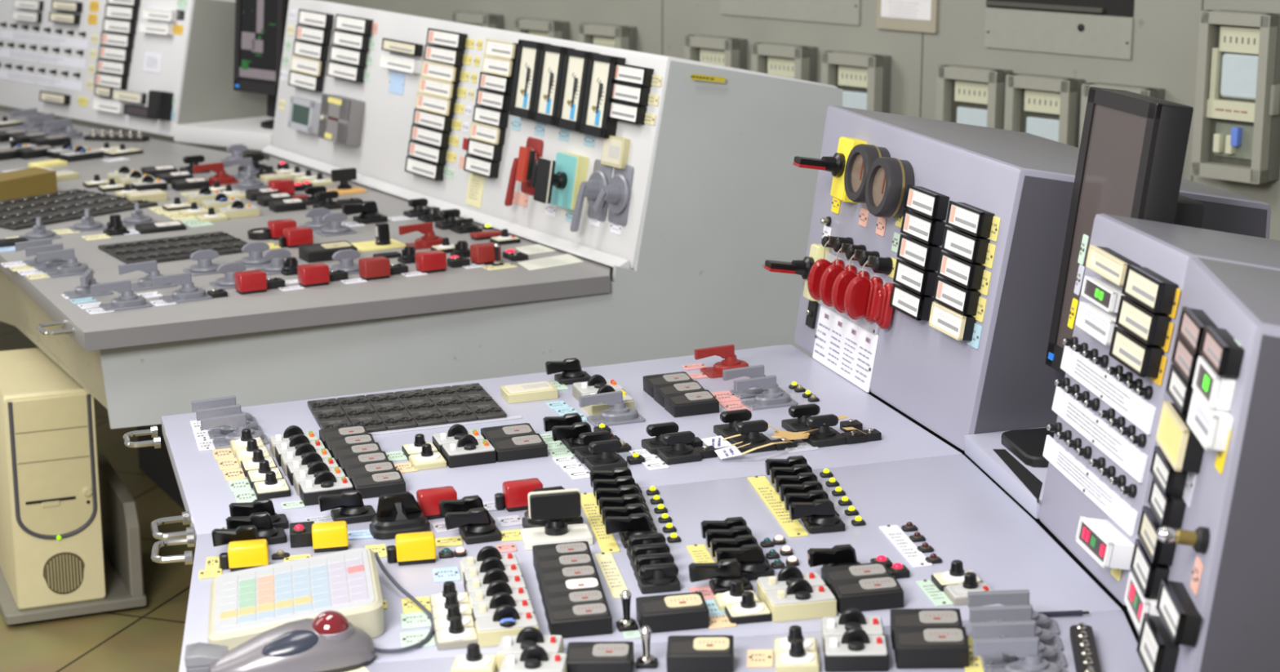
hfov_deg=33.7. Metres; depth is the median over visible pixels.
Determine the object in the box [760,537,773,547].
lamp
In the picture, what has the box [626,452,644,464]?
lamp
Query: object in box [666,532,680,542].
lamp
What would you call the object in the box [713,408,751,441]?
switch
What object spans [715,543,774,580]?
switch
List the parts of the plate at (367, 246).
lid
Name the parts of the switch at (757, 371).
handle, plate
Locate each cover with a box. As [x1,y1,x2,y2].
[218,538,268,572]
[234,269,266,294]
[262,218,297,239]
[265,178,294,195]
[278,226,313,248]
[290,194,309,199]
[297,262,329,287]
[311,520,348,552]
[358,256,390,280]
[386,531,435,565]
[414,249,446,273]
[416,485,457,519]
[470,230,502,239]
[470,242,501,265]
[494,477,542,511]
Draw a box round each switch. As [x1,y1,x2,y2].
[8,137,13,147]
[10,107,44,129]
[14,238,52,266]
[18,217,61,240]
[25,243,66,271]
[26,112,64,133]
[35,248,93,277]
[43,118,84,139]
[62,268,113,298]
[67,208,107,231]
[89,279,152,311]
[102,214,129,235]
[118,260,177,290]
[121,202,158,226]
[151,271,212,302]
[179,155,209,173]
[182,248,220,275]
[191,395,257,430]
[192,162,239,186]
[195,404,262,439]
[200,413,268,448]
[208,262,246,288]
[211,524,268,548]
[221,143,248,160]
[222,157,258,179]
[225,511,287,544]
[228,497,288,528]
[231,168,268,190]
[234,241,270,267]
[238,152,268,171]
[254,248,291,275]
[256,165,276,178]
[280,257,297,275]
[297,207,331,231]
[301,185,326,205]
[312,190,342,209]
[314,212,356,236]
[318,489,376,524]
[328,248,360,274]
[330,168,356,189]
[341,200,387,223]
[368,491,430,539]
[397,245,415,263]
[398,222,450,249]
[403,198,427,217]
[417,206,445,222]
[435,208,460,229]
[438,494,495,524]
[444,506,502,544]
[450,217,482,233]
[450,240,470,257]
[490,243,503,266]
[504,137,543,206]
[520,488,593,550]
[521,485,583,528]
[542,412,582,444]
[545,357,591,385]
[551,421,591,453]
[569,159,613,231]
[574,430,617,463]
[578,390,644,426]
[584,439,627,471]
[589,466,642,493]
[591,475,645,502]
[592,164,634,226]
[595,484,648,511]
[598,493,653,520]
[600,502,657,535]
[604,512,657,548]
[616,590,638,631]
[626,533,666,560]
[630,542,670,569]
[633,552,674,581]
[635,625,657,668]
[637,562,680,594]
[641,422,679,454]
[657,431,702,464]
[688,558,753,595]
[694,344,748,377]
[700,516,746,538]
[705,525,752,547]
[710,534,768,562]
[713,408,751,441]
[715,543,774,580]
[722,364,785,399]
[728,419,776,453]
[733,374,797,409]
[764,243,830,301]
[764,455,807,475]
[769,463,812,484]
[773,471,817,492]
[778,480,822,501]
[781,403,820,432]
[783,489,839,523]
[789,498,844,533]
[792,136,867,203]
[799,413,845,447]
[807,543,861,567]
[967,589,1059,635]
[968,604,1063,651]
[971,620,1066,668]
[973,636,1067,671]
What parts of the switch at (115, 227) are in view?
knob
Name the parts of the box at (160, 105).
lid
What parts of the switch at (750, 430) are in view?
handle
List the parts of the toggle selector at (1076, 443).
stem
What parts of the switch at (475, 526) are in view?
handle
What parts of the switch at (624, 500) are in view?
handle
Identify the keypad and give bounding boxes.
[207,547,384,650]
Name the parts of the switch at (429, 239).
handle, plate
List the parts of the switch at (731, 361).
plate, handle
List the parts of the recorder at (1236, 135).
circuit plate, plate, scale plate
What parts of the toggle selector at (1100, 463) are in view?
stem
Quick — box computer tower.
[0,347,106,609]
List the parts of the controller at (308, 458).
plate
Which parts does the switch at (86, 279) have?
handle, plate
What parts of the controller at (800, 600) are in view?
plate, knob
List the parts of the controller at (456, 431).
plate, knob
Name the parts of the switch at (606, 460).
handle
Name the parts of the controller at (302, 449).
plate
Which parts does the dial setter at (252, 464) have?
knob, plate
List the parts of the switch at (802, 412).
handle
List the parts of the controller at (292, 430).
plate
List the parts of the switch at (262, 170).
knob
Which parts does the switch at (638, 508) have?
handle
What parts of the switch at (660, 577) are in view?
handle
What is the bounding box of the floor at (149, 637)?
[0,320,195,671]
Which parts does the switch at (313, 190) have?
handle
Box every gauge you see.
[247,227,271,239]
[509,39,551,119]
[531,43,574,125]
[555,48,599,132]
[579,53,626,138]
[844,143,890,204]
[865,156,915,217]
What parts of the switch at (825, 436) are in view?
handle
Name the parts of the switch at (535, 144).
handle, plate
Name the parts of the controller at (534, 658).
knob, plate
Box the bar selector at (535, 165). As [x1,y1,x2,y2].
[530,160,537,187]
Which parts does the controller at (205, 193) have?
plate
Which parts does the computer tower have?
drive panel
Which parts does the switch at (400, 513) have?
handle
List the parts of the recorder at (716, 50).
plate, scale plate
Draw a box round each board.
[817,251,886,334]
[876,0,938,33]
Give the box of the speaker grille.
[43,551,84,594]
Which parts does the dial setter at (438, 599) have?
knob, plate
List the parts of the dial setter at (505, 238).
knob, plate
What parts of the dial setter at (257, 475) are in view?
knob, plate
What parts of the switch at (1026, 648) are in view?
handle, plate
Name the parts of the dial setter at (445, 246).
plate, knob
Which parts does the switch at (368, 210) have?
handle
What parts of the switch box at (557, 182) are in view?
handle, plate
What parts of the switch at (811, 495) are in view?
handle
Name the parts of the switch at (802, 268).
handle, handle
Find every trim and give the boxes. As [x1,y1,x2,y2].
[661,0,662,54]
[919,31,923,117]
[1191,0,1203,181]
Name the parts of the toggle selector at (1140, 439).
stem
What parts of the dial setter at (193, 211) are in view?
knob, plate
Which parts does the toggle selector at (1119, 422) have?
stem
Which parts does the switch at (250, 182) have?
handle, plate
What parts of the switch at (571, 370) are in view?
handle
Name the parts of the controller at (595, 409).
plate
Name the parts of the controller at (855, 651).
knob, plate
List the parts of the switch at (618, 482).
handle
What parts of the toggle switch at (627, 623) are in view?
lever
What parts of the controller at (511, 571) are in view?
plate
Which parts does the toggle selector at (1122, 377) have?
stem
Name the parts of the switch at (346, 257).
plate, handle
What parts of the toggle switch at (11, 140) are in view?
lever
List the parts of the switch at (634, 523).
handle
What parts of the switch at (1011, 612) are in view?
handle, plate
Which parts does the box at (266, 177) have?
lid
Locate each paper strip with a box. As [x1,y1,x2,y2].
[722,434,741,439]
[742,440,789,453]
[770,435,792,442]
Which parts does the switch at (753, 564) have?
handle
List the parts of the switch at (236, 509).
handle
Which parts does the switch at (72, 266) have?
handle, plate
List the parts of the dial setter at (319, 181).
plate, knob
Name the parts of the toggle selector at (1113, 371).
stem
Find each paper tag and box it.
[701,435,731,448]
[714,444,742,458]
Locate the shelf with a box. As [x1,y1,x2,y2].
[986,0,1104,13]
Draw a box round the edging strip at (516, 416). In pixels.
[368,415,522,435]
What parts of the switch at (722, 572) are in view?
handle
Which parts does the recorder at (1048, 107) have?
plate, scale plate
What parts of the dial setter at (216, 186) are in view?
knob, plate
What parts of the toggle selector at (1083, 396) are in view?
stem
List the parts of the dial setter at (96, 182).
plate, knob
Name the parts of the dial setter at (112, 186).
plate, knob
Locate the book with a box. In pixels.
[0,166,57,199]
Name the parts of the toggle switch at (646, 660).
lever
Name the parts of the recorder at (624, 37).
plate, scale plate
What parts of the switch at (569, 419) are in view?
handle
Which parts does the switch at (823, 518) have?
handle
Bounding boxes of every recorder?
[451,11,503,29]
[514,17,569,39]
[578,22,636,50]
[684,35,746,70]
[751,42,817,82]
[821,50,891,113]
[935,64,1013,129]
[1004,73,1085,147]
[1079,82,1164,147]
[1191,9,1279,184]
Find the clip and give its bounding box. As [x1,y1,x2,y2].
[184,642,228,671]
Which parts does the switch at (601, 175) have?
handle, plate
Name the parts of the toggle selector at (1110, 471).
stem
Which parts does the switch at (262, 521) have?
handle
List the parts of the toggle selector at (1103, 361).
stem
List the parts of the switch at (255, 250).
plate, handle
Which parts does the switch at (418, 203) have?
handle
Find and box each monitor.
[233,0,288,128]
[1001,86,1204,466]
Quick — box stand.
[0,453,146,624]
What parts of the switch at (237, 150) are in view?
handle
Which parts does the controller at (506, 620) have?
plate, knob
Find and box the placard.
[812,305,878,392]
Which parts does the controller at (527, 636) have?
knob, plate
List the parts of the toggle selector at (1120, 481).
stem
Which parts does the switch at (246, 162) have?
handle, plate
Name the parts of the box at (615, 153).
lid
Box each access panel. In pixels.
[720,0,860,25]
[984,7,1133,59]
[986,0,1133,17]
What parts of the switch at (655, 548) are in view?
handle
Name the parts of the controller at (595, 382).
plate, knob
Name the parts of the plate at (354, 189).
lid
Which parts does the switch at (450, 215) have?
handle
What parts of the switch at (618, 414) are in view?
handle, plate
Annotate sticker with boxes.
[690,73,725,83]
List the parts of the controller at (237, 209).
plate, knob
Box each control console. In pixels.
[0,0,842,511]
[123,105,1279,671]
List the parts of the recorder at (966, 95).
plate, scale plate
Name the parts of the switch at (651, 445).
handle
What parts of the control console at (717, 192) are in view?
handle, terminal strip, edge trim, panel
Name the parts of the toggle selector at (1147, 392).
stem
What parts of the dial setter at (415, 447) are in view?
knob, plate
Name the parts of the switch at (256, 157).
handle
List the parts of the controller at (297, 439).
plate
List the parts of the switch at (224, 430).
handle, plate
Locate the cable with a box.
[374,551,434,653]
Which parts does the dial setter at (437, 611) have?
knob, plate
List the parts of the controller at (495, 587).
plate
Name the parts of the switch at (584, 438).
handle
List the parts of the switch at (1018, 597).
handle, plate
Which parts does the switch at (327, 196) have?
handle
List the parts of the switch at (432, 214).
knob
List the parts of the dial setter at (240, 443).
knob, plate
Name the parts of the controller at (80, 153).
plate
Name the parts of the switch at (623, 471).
handle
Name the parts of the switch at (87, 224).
handle, plate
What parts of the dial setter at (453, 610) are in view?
knob, plate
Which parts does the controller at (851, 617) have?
plate, knob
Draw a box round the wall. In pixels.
[0,0,1279,375]
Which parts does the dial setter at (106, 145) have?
knob, plate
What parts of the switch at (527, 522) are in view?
handle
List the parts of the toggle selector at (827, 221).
stem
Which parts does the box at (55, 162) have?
lid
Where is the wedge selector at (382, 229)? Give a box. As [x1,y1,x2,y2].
[375,222,391,244]
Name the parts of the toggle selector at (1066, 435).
stem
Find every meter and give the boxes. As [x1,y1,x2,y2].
[0,128,28,142]
[0,147,19,160]
[9,131,49,144]
[11,9,42,22]
[13,0,44,10]
[15,144,55,159]
[29,133,71,146]
[39,90,71,105]
[48,11,80,24]
[50,0,83,12]
[92,97,126,113]
[93,71,128,89]
[93,84,115,97]
[96,58,130,75]
[97,44,132,62]
[100,31,134,48]
[102,17,136,35]
[104,4,138,21]
[106,0,140,6]
[111,88,146,103]
[123,103,152,119]
[134,220,186,234]
[138,21,173,35]
[140,164,177,177]
[142,7,177,22]
[155,170,193,183]
[170,177,209,191]
[244,187,281,200]
[257,192,293,206]
[268,197,306,212]
[288,70,324,92]
[290,54,326,76]
[293,39,328,61]
[294,24,331,44]
[297,8,333,29]
[297,240,357,262]
[319,424,368,448]
[324,433,374,455]
[326,60,364,82]
[328,44,368,66]
[330,441,382,464]
[331,29,370,50]
[333,13,373,35]
[337,451,389,473]
[343,460,396,481]
[350,470,405,498]
[379,53,422,74]
[381,37,423,56]
[404,155,444,180]
[407,139,447,164]
[409,124,450,148]
[412,108,453,132]
[415,92,456,115]
[417,75,458,99]
[420,60,462,83]
[423,44,464,66]
[426,27,467,49]
[463,154,499,177]
[466,137,502,161]
[469,121,506,144]
[472,104,509,128]
[475,88,511,111]
[478,71,513,93]
[480,422,535,442]
[481,54,515,76]
[484,38,517,59]
[489,433,547,462]
[532,541,591,570]
[535,552,595,583]
[537,564,598,594]
[541,576,602,608]
[543,588,606,622]
[546,601,612,638]
[565,641,634,671]
[608,100,647,124]
[611,81,650,106]
[613,62,653,86]
[635,591,709,633]
[642,371,693,398]
[653,380,704,407]
[663,389,719,417]
[666,635,733,671]
[821,561,891,591]
[830,575,903,613]
[889,283,933,320]
[889,608,962,649]
[893,258,937,295]
[893,626,968,668]
[897,234,941,270]
[900,208,945,244]
[903,184,949,219]
[928,301,976,341]
[933,276,981,315]
[937,251,985,289]
[941,226,990,263]
[946,200,994,237]
[1075,301,1118,345]
[1075,515,1134,569]
[1080,275,1124,312]
[1085,244,1141,286]
[1108,326,1164,377]
[1115,295,1171,346]
[1121,264,1178,314]
[1124,571,1159,631]
[1129,538,1169,598]
[1136,613,1179,671]
[1137,505,1176,565]
[1147,475,1186,528]
[1149,445,1187,497]
[1155,400,1204,473]
[1155,577,1200,646]
[1165,364,1193,413]
[1171,333,1202,384]
[1177,306,1217,355]
[1186,389,1233,451]
[1191,355,1235,411]
[1199,324,1244,377]
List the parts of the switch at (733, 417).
handle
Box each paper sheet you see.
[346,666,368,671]
[515,244,555,254]
[516,253,583,270]
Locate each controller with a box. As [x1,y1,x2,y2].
[0,140,36,148]
[46,142,89,158]
[58,146,103,161]
[106,165,142,182]
[118,170,155,186]
[130,175,167,191]
[186,186,226,204]
[201,193,242,211]
[217,200,259,218]
[269,425,319,457]
[275,433,325,466]
[280,442,332,475]
[286,451,338,485]
[293,461,346,495]
[298,470,353,505]
[431,423,484,455]
[441,434,496,467]
[460,546,519,583]
[462,556,523,591]
[466,568,527,598]
[468,579,530,612]
[471,591,534,626]
[475,604,539,647]
[495,626,564,670]
[499,644,567,671]
[572,374,624,400]
[581,384,634,415]
[756,564,825,602]
[764,577,836,622]
[821,608,884,651]
[823,626,888,671]
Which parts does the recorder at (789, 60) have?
plate, scale plate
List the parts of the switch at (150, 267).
handle, plate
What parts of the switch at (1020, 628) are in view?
handle, plate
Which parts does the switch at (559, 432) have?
handle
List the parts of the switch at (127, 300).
handle, plate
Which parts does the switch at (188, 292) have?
handle, plate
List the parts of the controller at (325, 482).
plate, knob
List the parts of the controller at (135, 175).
plate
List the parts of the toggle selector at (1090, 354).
stem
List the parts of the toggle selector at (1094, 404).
stem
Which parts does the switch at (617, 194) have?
handle, plate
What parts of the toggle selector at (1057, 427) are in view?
stem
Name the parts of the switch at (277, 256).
plate, handle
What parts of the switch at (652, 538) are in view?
handle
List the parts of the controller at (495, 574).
plate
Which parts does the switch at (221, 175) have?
handle, plate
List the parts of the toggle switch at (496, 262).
lever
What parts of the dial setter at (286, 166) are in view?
plate, knob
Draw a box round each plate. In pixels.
[0,29,87,49]
[0,47,84,68]
[0,69,81,91]
[0,245,15,252]
[0,261,26,267]
[2,167,53,172]
[8,265,35,271]
[17,269,44,275]
[25,273,50,279]
[50,228,79,234]
[69,297,97,303]
[77,96,88,106]
[77,302,102,309]
[81,233,111,240]
[85,307,114,314]
[86,80,93,89]
[87,13,97,24]
[88,0,98,12]
[88,64,95,74]
[89,49,97,58]
[91,34,98,44]
[102,157,129,161]
[124,228,139,235]
[136,291,162,297]
[143,51,161,72]
[148,206,178,213]
[149,299,176,306]
[163,212,195,220]
[171,109,175,119]
[172,95,175,105]
[173,24,182,34]
[175,9,184,20]
[177,0,186,9]
[180,191,199,196]
[180,218,213,226]
[190,420,201,430]
[192,428,209,440]
[195,439,215,450]
[198,568,222,578]
[204,555,219,569]
[212,447,234,459]
[217,457,239,470]
[218,524,226,528]
[222,467,245,480]
[227,479,251,492]
[233,489,257,502]
[266,242,281,248]
[278,284,304,291]
[279,98,285,110]
[280,69,286,80]
[280,500,305,509]
[282,54,288,65]
[284,40,291,50]
[284,279,298,284]
[284,554,311,561]
[287,24,293,35]
[289,9,296,20]
[304,514,333,523]
[340,277,367,284]
[341,221,364,226]
[347,528,373,539]
[363,69,369,80]
[364,543,386,557]
[365,53,372,65]
[368,38,375,49]
[371,22,377,33]
[382,600,387,608]
[385,450,407,461]
[387,215,417,221]
[388,71,405,95]
[394,462,417,472]
[400,271,427,276]
[400,611,431,628]
[400,630,435,647]
[401,595,431,613]
[431,521,458,532]
[431,566,460,582]
[435,536,462,546]
[443,166,453,178]
[445,151,456,162]
[448,134,458,146]
[451,119,461,129]
[454,102,463,114]
[457,86,466,97]
[458,155,465,168]
[459,71,469,81]
[462,54,471,65]
[462,121,469,132]
[462,137,467,150]
[462,263,486,268]
[465,38,474,48]
[465,105,471,115]
[465,172,484,208]
[468,88,474,99]
[471,72,477,83]
[473,56,479,66]
[476,39,482,49]
[481,262,517,270]
[482,500,506,511]
[495,542,516,552]
[496,515,522,526]
[499,528,521,541]
[511,116,521,130]
[512,191,528,207]
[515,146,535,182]
[534,121,545,136]
[539,432,553,441]
[544,440,566,450]
[545,203,556,217]
[546,400,569,408]
[547,448,573,457]
[549,380,568,390]
[551,455,577,464]
[554,406,578,415]
[558,127,569,142]
[559,462,585,471]
[563,413,587,420]
[565,208,573,222]
[566,469,589,479]
[580,492,619,552]
[583,133,595,147]
[589,217,600,226]
[594,551,627,598]
[609,222,622,235]
[622,630,640,639]
[629,448,653,456]
[641,454,662,463]
[643,461,669,470]
[644,112,655,124]
[648,93,658,106]
[651,74,662,86]
[681,363,706,369]
[685,543,715,563]
[688,373,707,378]
[688,585,714,599]
[704,598,725,616]
[708,611,736,628]
[711,390,741,402]
[719,400,753,410]
[746,475,808,537]
[746,649,773,666]
[785,442,819,453]
[822,225,831,238]
[831,197,840,213]
[858,207,869,227]
[875,217,886,236]
[878,524,932,567]
[888,257,896,278]
[891,231,900,253]
[895,216,902,227]
[915,579,953,605]
[964,635,983,671]
[966,323,982,349]
[971,296,986,322]
[975,269,991,295]
[980,243,995,268]
[984,215,1000,241]
[1042,434,1137,536]
[1052,386,1147,483]
[1060,345,1155,435]
[1067,297,1078,328]
[1073,264,1084,295]
[1077,234,1088,264]
[1111,568,1122,581]
[1150,355,1166,386]
[1158,321,1173,352]
[1164,288,1180,318]
[1182,471,1197,507]
[1190,555,1203,595]
[1214,429,1231,474]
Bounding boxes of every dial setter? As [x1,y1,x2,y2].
[0,115,22,127]
[82,174,109,187]
[95,142,119,151]
[97,177,124,191]
[102,143,143,156]
[115,183,137,196]
[161,196,191,211]
[178,201,208,216]
[195,207,227,222]
[208,180,226,191]
[221,184,239,194]
[230,428,264,454]
[235,438,271,465]
[240,448,277,476]
[246,459,284,488]
[273,162,294,173]
[290,165,305,176]
[294,168,316,182]
[306,173,334,186]
[401,433,439,460]
[429,581,469,608]
[431,237,454,253]
[431,591,471,619]
[432,604,475,634]
[489,228,520,244]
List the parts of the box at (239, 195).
lid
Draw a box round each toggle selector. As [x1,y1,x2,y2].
[0,22,6,26]
[4,63,11,68]
[7,42,14,47]
[9,23,17,28]
[15,65,22,70]
[17,44,25,48]
[21,24,28,29]
[26,66,34,71]
[29,44,36,49]
[31,26,39,31]
[37,67,44,72]
[40,46,48,51]
[43,27,50,32]
[48,69,57,74]
[52,47,59,52]
[54,28,62,34]
[61,71,68,75]
[63,48,71,53]
[66,30,74,35]
[72,72,79,77]
[75,49,83,55]
[78,31,85,36]
[820,216,831,226]
[1046,422,1062,434]
[1054,377,1070,389]
[1056,429,1071,442]
[1062,336,1078,349]
[1063,383,1079,395]
[1065,437,1081,450]
[1071,342,1088,355]
[1073,391,1089,403]
[1075,445,1091,458]
[1082,348,1097,360]
[1083,397,1099,411]
[1088,457,1105,470]
[1092,354,1108,368]
[1098,408,1115,421]
[1098,465,1115,479]
[1106,364,1123,377]
[1108,416,1124,429]
[1109,474,1126,488]
[1115,371,1133,384]
[1118,424,1135,438]
[1120,484,1137,497]
[1125,378,1142,391]
[1128,433,1146,447]
[1135,385,1152,399]
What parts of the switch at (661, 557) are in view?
handle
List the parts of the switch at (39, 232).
handle, plate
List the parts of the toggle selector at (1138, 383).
stem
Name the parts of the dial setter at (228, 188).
knob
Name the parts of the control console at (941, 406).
handle, handle, handle, knob, plate, dial setter, dial setter, knob, plate, knob, dial setter, plate, dial setter, plate, knob, dial setter, knob, plate, knob, dial setter, plate, dial setter, knob, plate, knob, dial setter, plate, dial setter, knob, plate, dial setter, plate, knob, terminal strip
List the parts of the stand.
plate, plate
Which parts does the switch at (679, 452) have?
handle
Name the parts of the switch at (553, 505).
handle, knob, plate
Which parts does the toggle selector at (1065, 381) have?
stem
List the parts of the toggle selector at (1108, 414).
stem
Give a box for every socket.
[271,552,289,559]
[277,164,283,169]
[302,183,312,189]
[318,621,352,640]
[438,551,453,558]
[453,552,466,556]
[645,489,659,495]
[649,497,663,504]
[653,507,667,513]
[657,516,671,523]
[662,526,676,533]
[666,536,680,542]
[760,541,773,547]
[765,552,779,559]
[770,562,785,568]
[773,540,785,545]
[779,551,792,555]
[785,561,799,565]
[788,385,797,389]
[794,387,805,392]
[802,393,812,397]
[807,397,819,401]
[819,471,833,477]
[825,480,839,486]
[831,489,845,496]
[838,499,852,506]
[844,509,858,515]
[851,519,865,525]
[901,524,917,531]
[909,534,925,542]
[916,545,933,552]
[924,556,942,564]
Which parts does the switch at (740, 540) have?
handle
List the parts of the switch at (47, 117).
handle, plate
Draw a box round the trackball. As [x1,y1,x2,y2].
[208,610,375,671]
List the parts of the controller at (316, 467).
knob, plate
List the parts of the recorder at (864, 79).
plate, scale plate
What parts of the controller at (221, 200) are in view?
plate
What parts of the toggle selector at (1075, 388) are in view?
stem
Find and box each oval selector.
[807,258,844,300]
[819,264,856,306]
[831,270,868,313]
[844,275,882,322]
[872,282,893,328]
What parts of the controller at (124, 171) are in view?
plate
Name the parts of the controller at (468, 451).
plate, knob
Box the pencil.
[1037,609,1088,617]
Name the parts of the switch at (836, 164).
handle, handle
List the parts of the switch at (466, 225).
knob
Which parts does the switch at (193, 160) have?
handle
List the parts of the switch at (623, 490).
handle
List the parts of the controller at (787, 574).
plate, knob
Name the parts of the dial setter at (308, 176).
plate, knob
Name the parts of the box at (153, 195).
lid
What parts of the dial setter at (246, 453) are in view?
knob, plate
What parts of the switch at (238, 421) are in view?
handle, plate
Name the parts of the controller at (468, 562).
plate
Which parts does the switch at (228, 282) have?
plate, handle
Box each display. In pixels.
[287,96,320,133]
[317,93,364,146]
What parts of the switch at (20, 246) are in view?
handle, plate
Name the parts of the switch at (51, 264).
handle, plate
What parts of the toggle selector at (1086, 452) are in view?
stem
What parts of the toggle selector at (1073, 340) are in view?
stem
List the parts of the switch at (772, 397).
handle, plate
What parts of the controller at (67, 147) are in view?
plate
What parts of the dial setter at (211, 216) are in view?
knob, plate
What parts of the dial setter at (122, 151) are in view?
knob, plate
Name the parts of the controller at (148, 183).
plate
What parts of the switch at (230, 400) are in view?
handle, plate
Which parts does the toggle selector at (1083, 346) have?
stem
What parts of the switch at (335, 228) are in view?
handle, plate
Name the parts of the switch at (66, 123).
handle, plate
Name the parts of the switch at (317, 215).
plate, handle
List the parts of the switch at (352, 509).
handle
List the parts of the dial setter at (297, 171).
knob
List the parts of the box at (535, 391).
lid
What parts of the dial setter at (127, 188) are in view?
plate, knob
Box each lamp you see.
[271,549,289,559]
[277,161,285,169]
[292,524,306,533]
[294,182,303,191]
[302,181,312,189]
[438,547,453,558]
[453,546,466,556]
[482,224,493,229]
[502,248,517,258]
[593,423,611,432]
[609,432,619,439]
[616,440,631,453]
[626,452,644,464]
[645,485,659,495]
[649,494,663,504]
[653,503,667,513]
[657,513,671,523]
[662,522,676,533]
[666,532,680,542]
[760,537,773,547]
[765,548,779,559]
[770,558,785,568]
[773,534,785,545]
[779,545,792,555]
[785,555,799,565]
[788,381,798,389]
[794,384,805,392]
[802,390,812,397]
[807,394,819,401]
[819,468,833,477]
[825,477,839,486]
[831,486,845,496]
[838,496,852,506]
[844,506,858,515]
[851,515,865,525]
[870,555,893,567]
[887,562,910,578]
[901,521,917,531]
[909,531,925,542]
[916,542,933,552]
[924,553,942,564]
[1048,351,1053,360]
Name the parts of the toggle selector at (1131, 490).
stem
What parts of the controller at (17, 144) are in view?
plate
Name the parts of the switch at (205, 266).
plate, handle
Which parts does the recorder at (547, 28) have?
scale plate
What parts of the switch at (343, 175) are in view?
handle, stem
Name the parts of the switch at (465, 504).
handle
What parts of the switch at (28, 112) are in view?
handle, plate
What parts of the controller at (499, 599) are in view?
plate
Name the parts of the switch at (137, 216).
handle, plate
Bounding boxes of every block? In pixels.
[207,288,227,297]
[266,277,285,289]
[289,520,314,547]
[328,269,348,281]
[337,197,363,203]
[373,251,401,257]
[390,263,408,275]
[446,256,470,267]
[507,252,528,261]
[685,436,702,448]
[694,444,717,458]
[772,437,796,450]
[805,299,818,328]
[840,418,862,432]
[840,430,866,444]
[860,427,881,441]
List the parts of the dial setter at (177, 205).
plate, knob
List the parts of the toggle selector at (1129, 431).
stem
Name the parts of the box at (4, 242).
lid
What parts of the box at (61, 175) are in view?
lid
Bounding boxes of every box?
[0,236,29,247]
[27,159,67,168]
[56,170,79,181]
[124,189,167,201]
[146,89,173,120]
[226,191,245,199]
[259,172,296,182]
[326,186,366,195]
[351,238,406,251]
[500,381,558,403]
[533,151,588,209]
[600,135,630,168]
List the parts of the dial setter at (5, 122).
knob, plate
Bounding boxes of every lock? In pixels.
[821,235,832,248]
[823,235,853,258]
[835,243,866,265]
[848,249,879,271]
[862,255,893,276]
[1157,525,1209,553]
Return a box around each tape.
[773,429,809,439]
[801,428,818,434]
[823,415,848,424]
[842,426,865,433]

